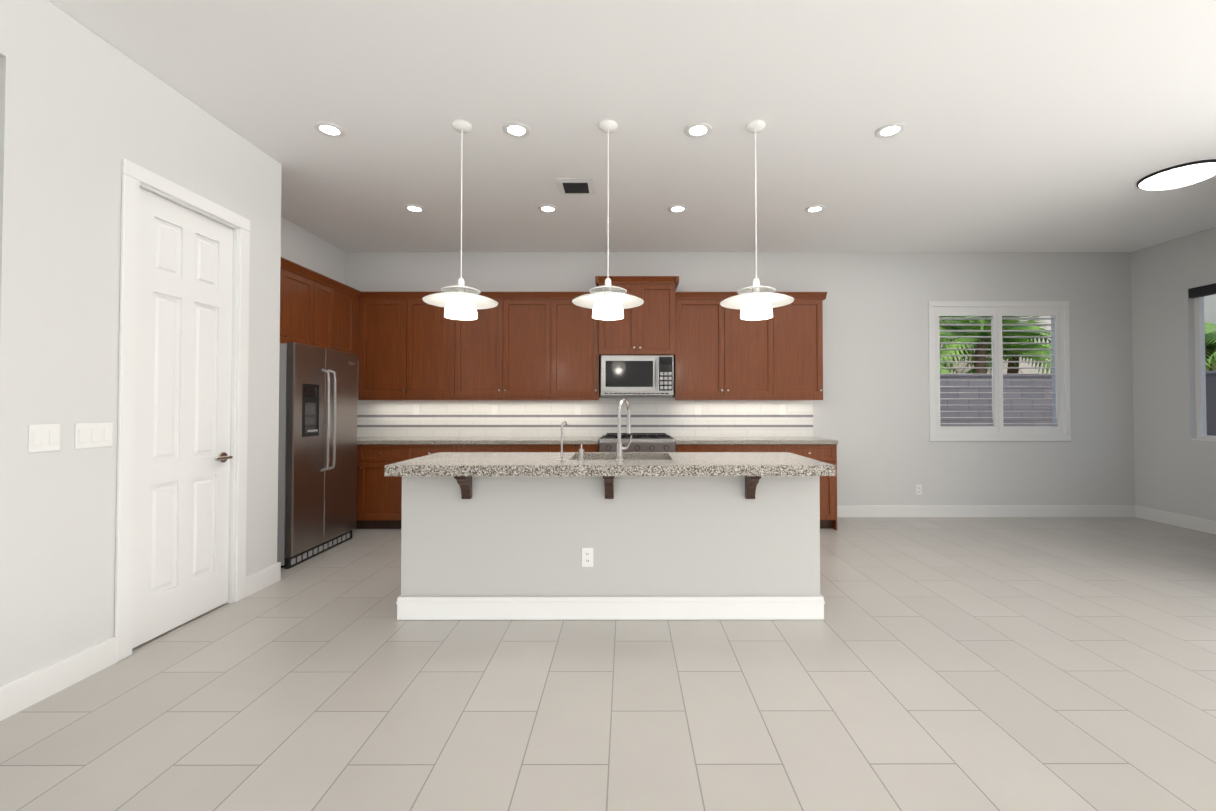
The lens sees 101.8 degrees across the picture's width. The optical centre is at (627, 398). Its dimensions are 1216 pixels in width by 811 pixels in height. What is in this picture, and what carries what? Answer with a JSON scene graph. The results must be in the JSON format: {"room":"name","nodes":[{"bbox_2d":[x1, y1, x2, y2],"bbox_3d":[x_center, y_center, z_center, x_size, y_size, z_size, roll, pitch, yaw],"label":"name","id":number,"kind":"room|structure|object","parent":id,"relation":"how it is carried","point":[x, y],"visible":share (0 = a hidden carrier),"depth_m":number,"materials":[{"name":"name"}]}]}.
{"room":"kitchen","nodes":[
{"label":"kitchen","id":0,"kind":"room"},
{"bbox_2d":[0,0,281,686],"bbox_3d":[-2.597,-0.250,0.406,0.120,3.050,6.410,0,-1,0],"label":"wall","id":1,"kind":"structure","parent":0,"point":[84,111],"depth_m":2.28,"materials":[{"name":"white paint"}]},
{"bbox_2d":[28,424,59,452],"bbox_3d":[-2.538,0.173,2.151,0.009,0.118,0.115,0,-1,0],"label":"switch plate","id":2,"kind":"object","parent":1,"relation":"attached to","point":[44,437],"depth_m":2.15,"materials":[{"name":"white plastic"}]},
{"bbox_2d":[0,636,116,720],"bbox_3d":[-2.534,1.239,2.210,0.016,0.130,0.465,0,-1,0],"label":"baseboard","id":3,"kind":"structure","parent":1,"relation":"attached to","point":[22,693],"depth_m":2.18,"materials":[{"name":"white wood"}]},
{"bbox_2d":[74,422,112,448],"bbox_3d":[-2.538,0.176,2.351,0.009,0.118,0.165,0,-1,0],"label":"switch plate","id":4,"kind":"object","parent":1,"relation":"attached to","point":[87,435],"depth_m":2.34,"materials":[{"name":"white plastic"}]},
{"bbox_2d":[114,159,249,661],"bbox_3d":[-2.595,0.058,2.876,0.138,2.515,0.830,0,-1,0],"label":"door frame","id":5,"kind":"structure","parent":1,"relation":"attached to","point":[135,178],"depth_m":2.54,"materials":[{"name":"white wood"}]},
{"bbox_2d":[132,188,232,648],"bbox_3d":[-2.554,0.100,2.875,0.100,2.407,0.638,0,-1,0],"label":"door","id":6,"kind":"structure","parent":1,"relation":"in","point":[183,457],"depth_m":2.84,"materials":[{"name":"white wood"}]},
{"bbox_2d":[245,562,280,597],"bbox_3d":[-2.537,1.259,3.438,0.016,0.130,0.331,0,-1,0],"label":"baseboard","id":7,"kind":"structure","parent":1,"relation":"attached to","point":[255,582],"depth_m":3.43,"materials":[{"name":"white wood"}]},
{"bbox_2d":[281,216,344,283],"bbox_3d":[-3.308,-0.181,4.638,0.120,3.050,2.060,0,-1,0],"label":"wall","id":8,"kind":"structure","parent":0,"point":[301,246],"depth_m":5.08,"materials":[{"name":"white paint"}]},
{"bbox_2d":[280,257,283,342],"bbox_3d":[-3.081,-0.820,3.914,0.328,0.704,0.470,0,-1,0],"label":"upper cabinet","id":9,"kind":"object","parent":8,"relation":"attached to","point":[282,259],"depth_m":4.16,"materials":[{"name":"brown wood"}]},
{"bbox_2d":[284,261,315,345],"bbox_3d":[-3.082,-0.812,4.372,0.328,0.704,0.445,0,-1,0],"label":"upper cabinet","id":10,"kind":"object","parent":8,"relation":"attached to","point":[299,282],"depth_m":4.40,"materials":[{"name":"brown wood"}]},
{"bbox_2d":[316,273,335,349],"bbox_3d":[-3.083,-0.806,4.751,0.328,0.704,0.315,0,-1,0],"label":"upper cabinet","id":11,"kind":"object","parent":8,"relation":"attached to","point":[325,287],"depth_m":4.79,"materials":[{"name":"brown wood"}]},
{"bbox_2d":[336,281,355,353],"bbox_3d":[-3.084,-0.800,5.094,0.328,0.704,0.371,0,-1,0],"label":"upper cabinet","id":12,"kind":"object","parent":8,"relation":"attached to","point":[345,295],"depth_m":5.13,"materials":[{"name":"brown wood"}]},
{"bbox_2d":[0,517,1215,810],"bbox_3d":[0.340,1.321,1.418,11.300,0.060,8.770,0,-1,0],"label":"floor","id":13,"kind":"structure","parent":0,"point":[996,663],"depth_m":2.14,"materials":[{"name":"tile"}]},
{"bbox_2d":[277,342,357,568],"bbox_3d":[-2.879,0.453,4.309,0.677,1.770,0.920,0,-1,0],"label":"fridge","id":14,"kind":"object","parent":13,"relation":"on","point":[317,465],"visible":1,"depth_m":4.13,"materials":[{"name":"grey metal"}]},
{"bbox_2d":[355,446,406,528],"bbox_3d":[-2.756,0.915,5.346,0.984,0.880,0.608,0,-1,0],"label":"base cabinet","id":15,"kind":"object","parent":13,"relation":"on","point":[379,496],"depth_m":5.05,"materials":[{"name":"brown wood"}]},
{"bbox_2d":[357,438,598,445],"bbox_3d":[-1.773,0.455,5.341,2.951,0.040,0.638,0,-1,0],"label":"countertop","id":16,"kind":"structure","parent":15,"relation":"on","point":[360,441],"depth_m":5.05,"materials":[{"name":"grey stone"}]},
{"bbox_2d":[407,446,502,459],"bbox_3d":[-1.773,0.915,5.348,0.983,0.880,0.608,0,-1,0],"label":"base cabinet","id":17,"kind":"object","parent":13,"relation":"on","point":[412,451],"depth_m":5.06,"materials":[{"name":"brown wood"}]},
{"bbox_2d":[503,438,599,451],"bbox_3d":[-0.789,0.915,5.351,0.984,0.880,0.608,0,-1,0],"label":"base cabinet","id":18,"kind":"object","parent":13,"relation":"on","point":[505,448],"depth_m":5.06,"materials":[{"name":"brown wood"}]},
{"bbox_2d":[396,478,824,619],"bbox_3d":[-0.100,0.883,3.171,2.540,0.875,0.735,0,-1,0],"label":"kitchen island","id":19,"kind":"object","parent":13,"relation":"on","point":[618,534],"depth_m":2.95,"materials":[{"name":"grey paint"}]},
{"bbox_2d":[385,454,835,477],"bbox_3d":[-0.097,0.415,3.137,2.535,0.060,0.720,0,-1,0],"label":"island countertop","id":20,"kind":"structure","parent":19,"relation":"on","point":[432,465],"depth_m":2.78,"materials":[{"name":"grey stone"}]},
{"bbox_2d":[437,450,788,457],"bbox_3d":[-0.098,0.421,3.537,2.535,0.060,0.080,0,-1,0],"label":"island countertop","id":21,"kind":"structure","parent":19,"relation":"on","point":[619,453],"depth_m":3.50,"materials":[{"name":"grey stone"}]},
{"bbox_2d":[599,433,674,451],"bbox_3d":[0.100,0.873,5.296,0.770,0.964,0.694,0,-1,0],"label":"range","id":22,"kind":"object","parent":13,"relation":"on","point":[652,442],"visible":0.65,"depth_m":5.01,"materials":[{"name":"silver metal"}]},
{"bbox_2d":[675,446,782,451],"bbox_3d":[1.041,0.915,5.356,1.089,0.880,0.608,0,-1,0],"label":"base cabinet","id":23,"kind":"object","parent":13,"relation":"on","point":[677,448],"depth_m":5.06,"materials":[{"name":"brown wood"}]},
{"bbox_2d":[783,446,836,529],"bbox_3d":[1.865,0.916,5.358,0.559,0.880,0.608,0,-1,0],"label":"base cabinet","id":24,"kind":"object","parent":13,"relation":"on","point":[827,454],"depth_m":5.06,"materials":[{"name":"brown wood"}]},
{"bbox_2d":[674,438,837,445],"bbox_3d":[1.323,0.455,5.349,1.653,0.040,0.638,0,-1,0],"label":"countertop","id":25,"kind":"structure","parent":24,"relation":"on","point":[678,441],"depth_m":5.03,"materials":[{"name":"grey stone"}]},
{"bbox_2d":[49,0,1215,251],"bbox_3d":[0.340,-1.818,1.469,11.300,0.120,8.770,0,-1,0],"label":"ceiling","id":26,"kind":"structure","parent":0,"point":[1049,124],"depth_m":3.01,"materials":[{"name":"white paint"}]},
{"bbox_2d":[314,121,345,137],"bbox_3d":[-1.915,-1.725,3.177,0.176,0.010,0.176,0,-1,0],"label":"recessed light","id":27,"kind":"object","parent":26,"relation":"in","point":[330,129],"visible":1,"depth_m":3.17,"materials":[{"name":"white plastic"}]},
{"bbox_2d":[404,204,424,212],"bbox_3d":[-1.918,-1.704,4.447,0.176,0.010,0.176,0,-1,0],"label":"recessed light","id":28,"kind":"object","parent":26,"relation":"in","point":[414,208],"visible":1,"depth_m":4.44,"materials":[{"name":"white plastic"}]},
{"bbox_2d":[422,120,497,319],"bbox_3d":[-1.048,-1.120,3.119,0.454,1.222,0.454,0,-1,0],"label":"pendant light","id":29,"kind":"object","parent":26,"relation":"hanging from","point":[460,301],"visible":1,"depth_m":3.10,"materials":[{"name":"white metal"}]},
{"bbox_2d":[502,122,529,137],"bbox_3d":[-0.715,-1.725,3.180,0.176,0.010,0.176,0,-1,0],"label":"recessed light","id":30,"kind":"object","parent":26,"relation":"in","point":[517,129],"visible":1,"depth_m":3.17,"materials":[{"name":"white plastic"}]},
{"bbox_2d":[538,205,557,212],"bbox_3d":[-0.718,-1.704,4.450,0.176,0.010,0.176,0,-1,0],"label":"recessed light","id":31,"kind":"object","parent":26,"relation":"in","point":[547,208],"visible":1,"depth_m":4.44,"materials":[{"name":"white plastic"}]},
{"bbox_2d":[555,178,595,194],"bbox_3d":[-0.417,-1.708,4.011,0.300,0.016,0.300,0,-1,0],"label":"ceiling vent","id":32,"kind":"object","parent":26,"relation":"in","point":[575,186],"visible":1,"depth_m":3.99,"materials":[{"name":"white"}]},
{"bbox_2d":[572,120,643,319],"bbox_3d":[-0.122,-1.120,3.122,0.454,1.222,0.454,0,-1,0],"label":"pendant light","id":33,"kind":"object","parent":26,"relation":"hanging from","point":[607,301],"visible":1,"depth_m":3.10,"materials":[{"name":"white metal"}]},
{"bbox_2d":[668,205,686,212],"bbox_3d":[0.452,-1.704,4.453,0.176,0.010,0.176,0,-1,0],"label":"recessed light","id":34,"kind":"object","parent":26,"relation":"in","point":[677,208],"visible":0.98,"depth_m":4.44,"materials":[{"name":"white plastic"}]},
{"bbox_2d":[684,122,711,137],"bbox_3d":[0.455,-1.725,3.183,0.176,0.010,0.176,0,-1,0],"label":"recessed light","id":35,"kind":"object","parent":26,"relation":"in","point":[698,129],"visible":1,"depth_m":3.17,"materials":[{"name":"white plastic"}]},
{"bbox_2d":[720,120,793,319],"bbox_3d":[0.814,-1.120,3.124,0.454,1.222,0.454,0,-1,0],"label":"pendant light","id":36,"kind":"object","parent":26,"relation":"hanging from","point":[756,301],"visible":1,"depth_m":3.10,"materials":[{"name":"white"}]},
{"bbox_2d":[805,205,824,212],"bbox_3d":[1.692,-1.704,4.456,0.176,0.010,0.176,0,-1,0],"label":"recessed light","id":37,"kind":"object","parent":26,"relation":"in","point":[815,209],"visible":1,"depth_m":4.45,"materials":[{"name":"white plastic"}]},
{"bbox_2d":[875,122,905,137],"bbox_3d":[1.695,-1.725,3.186,0.176,0.010,0.176,0,-1,0],"label":"recessed light","id":38,"kind":"object","parent":26,"relation":"in","point":[889,130],"visible":1,"depth_m":3.18,"materials":[{"name":"white plastic"}]},
{"bbox_2d":[1137,159,1215,190],"bbox_3d":[4.244,-1.684,3.792,0.464,0.072,0.464,0,-1,0],"label":"flush ceiling light","id":39,"kind":"object","parent":26,"relation":"attached to","point":[1181,175],"visible":1,"depth_m":3.72,"materials":[{"name":"white"}]},
{"bbox_2d":[345,252,1134,505],"bbox_3d":[0.329,-0.163,5.753,11.300,3.050,0.150,0,-1,0],"label":"wall","id":40,"kind":"structure","parent":0,"point":[871,412],"depth_m":5.69,"materials":[{"name":"white paint"}]},
{"bbox_2d":[358,293,407,396],"bbox_3d":[-2.660,-0.578,5.519,0.522,1.134,0.310,0,-1,0],"label":"upper cabinet","id":41,"kind":"object","parent":40,"relation":"attached to","point":[383,359],"depth_m":5.37,"materials":[{"name":"brown wood"}]},
{"bbox_2d":[408,293,455,396],"bbox_3d":[-2.138,-0.578,5.521,0.522,1.134,0.310,0,-1,0],"label":"upper cabinet","id":42,"kind":"object","parent":40,"relation":"attached to","point":[431,335],"depth_m":5.37,"materials":[{"name":"brown wood"}]},
{"bbox_2d":[456,293,503,396],"bbox_3d":[-1.616,-0.578,5.522,0.522,1.134,0.310,0,-1,0],"label":"upper cabinet","id":43,"kind":"object","parent":40,"relation":"attached to","point":[479,341],"depth_m":5.37,"materials":[{"name":"brown wood"}]},
{"bbox_2d":[504,293,551,396],"bbox_3d":[-1.094,-0.578,5.524,0.522,1.134,0.310,0,-1,0],"label":"upper cabinet","id":44,"kind":"object","parent":40,"relation":"attached to","point":[509,346],"depth_m":5.38,"materials":[{"name":"brown wood"}]},
{"bbox_2d":[552,293,599,396],"bbox_3d":[-0.572,-0.578,5.525,0.522,1.134,0.310,0,-1,0],"label":"upper cabinet","id":45,"kind":"object","parent":40,"relation":"attached to","point":[575,363],"depth_m":5.38,"materials":[{"name":"brown wood"}]},
{"bbox_2d":[596,277,639,357],"bbox_3d":[-0.103,-0.887,5.514,0.415,0.840,0.345,0,-1,0],"label":"upper cabinet","id":46,"kind":"object","parent":40,"relation":"attached to","point":[621,336],"depth_m":5.35,"materials":[{"name":"brown wood"}]},
{"bbox_2d":[640,277,675,356],"bbox_3d":[0.312,-0.887,5.515,0.415,0.840,0.345,0,-1,0],"label":"upper cabinet","id":47,"kind":"object","parent":40,"relation":"attached to","point":[658,294],"depth_m":5.35,"materials":[{"name":"brown wood"}]},
{"bbox_2d":[601,355,673,395],"bbox_3d":[0.104,-0.245,5.462,0.780,0.425,0.429,0,-1,0],"label":"microwave","id":48,"kind":"object","parent":47,"relation":"attached to","point":[637,375],"visible":1,"depth_m":5.29,"materials":[{"name":"silver metal"}]},
{"bbox_2d":[673,293,727,396],"bbox_3d":[0.788,-0.578,5.528,0.537,1.134,0.310,0,-1,0],"label":"upper cabinet","id":49,"kind":"object","parent":40,"relation":"attached to","point":[701,359],"depth_m":5.38,"materials":[{"name":"brown wood"}]},
{"bbox_2d":[728,293,775,396],"bbox_3d":[1.324,-0.578,5.530,0.536,1.134,0.310,0,-1,0],"label":"upper cabinet","id":50,"kind":"object","parent":40,"relation":"attached to","point":[751,343],"depth_m":5.38,"materials":[{"name":"brown wood"}]},
{"bbox_2d":[776,293,823,396],"bbox_3d":[1.861,-0.578,5.531,0.537,1.134,0.310,0,-1,0],"label":"upper cabinet","id":51,"kind":"object","parent":40,"relation":"attached to","point":[799,323],"depth_m":5.38,"materials":[{"name":"brown wood"}]},
{"bbox_2d":[915,485,921,494],"bbox_3d":[3.339,1.050,5.661,0.070,0.114,0.008,0,-1,0],"label":"outlet","id":52,"kind":"object","parent":40,"relation":"attached to","point":[918,488],"visible":1,"depth_m":5.66,"materials":[{"name":"white plastic"}]},
{"bbox_2d":[837,505,1135,516],"bbox_3d":[3.989,1.295,5.653,3.680,0.130,0.020,0,-1,0],"label":"baseboard","id":53,"kind":"structure","parent":40,"relation":"attached to","point":[935,510],"depth_m":5.65,"materials":[{"name":"white wood"}]},
{"bbox_2d":[928,301,1070,440],"bbox_3d":[4.279,-0.313,5.746,1.624,1.614,0.184,0,-1,0],"label":"window shutters","id":54,"kind":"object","parent":40,"relation":"in","point":[1058,313],"depth_m":5.69,"materials":[{"name":"white wood"}]},
{"bbox_2d":[1131,227,1215,520],"bbox_3d":[5.915,-0.234,1.383,0.150,3.050,8.620,0,-1,0],"label":"wall","id":55,"kind":"structure","parent":0,"point":[1175,467],"depth_m":5.31,"materials":[{"name":"white paint"}]},
{"bbox_2d":[1136,506,1215,534],"bbox_3d":[5.824,1.279,4.638,0.016,0.130,1.980,0,-1,0],"label":"baseboard","id":56,"kind":"structure","parent":55,"relation":"attached to","point":[1194,523],"depth_m":5.22,"materials":[{"name":"white wood"}]},
{"bbox_2d":[1189,283,1215,440],"bbox_3d":[5.887,-0.363,4.525,0.109,1.570,1.200,0,-1,0],"label":"window","id":57,"kind":"structure","parent":55,"relation":"in","point":[1197,294],"depth_m":5.08,"materials":[{"name":"white"}]},
{"label":"outside","id":58,"kind":"structure","parent":0,"visible":0},
{"bbox_3d":[2.330,1.437,5.422,27.000,0.039,20.470,0,-1,0],"label":"ground","id":59,"kind":"structure","parent":58,"visible":0},
{"bbox_2d":[940,316,1050,373],"bbox_3d":[9.906,-0.566,14.460,15.800,4.260,0.500,0,-1,0],"label":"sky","id":60,"kind":"structure","parent":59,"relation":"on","point":[1020,359],"depth_m":14.22,"materials":[{"name":"white"}]},
{"bbox_2d":[939,316,1215,373],"bbox_3d":[10.258,-0.523,11.085,10.356,4.090,8.003,0,-1,0],"label":"palm tree","id":61,"kind":"object","parent":59,"relation":"on","point":[1210,351],"visible":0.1,"depth_m":11.63,"materials":[{"name":"green plant"}]},
{"bbox_2d":[940,370,1215,435],"bbox_3d":[-0.453,0.396,2.341,21.420,1.940,14.290,0,-1,0],"label":"fence","id":62,"kind":"object","parent":59,"relation":"on","point":[1211,400],"depth_m":9.29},
{"bbox_2d":[1204,294,1215,369],"bbox_3d":[14.578,-0.704,6.038,0.500,4.260,16.370,0,-1,0],"label":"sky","id":63,"kind":"structure","parent":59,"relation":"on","point":[1210,308],"depth_m":12.12,"materials":[{"name":"white"}]}
]}

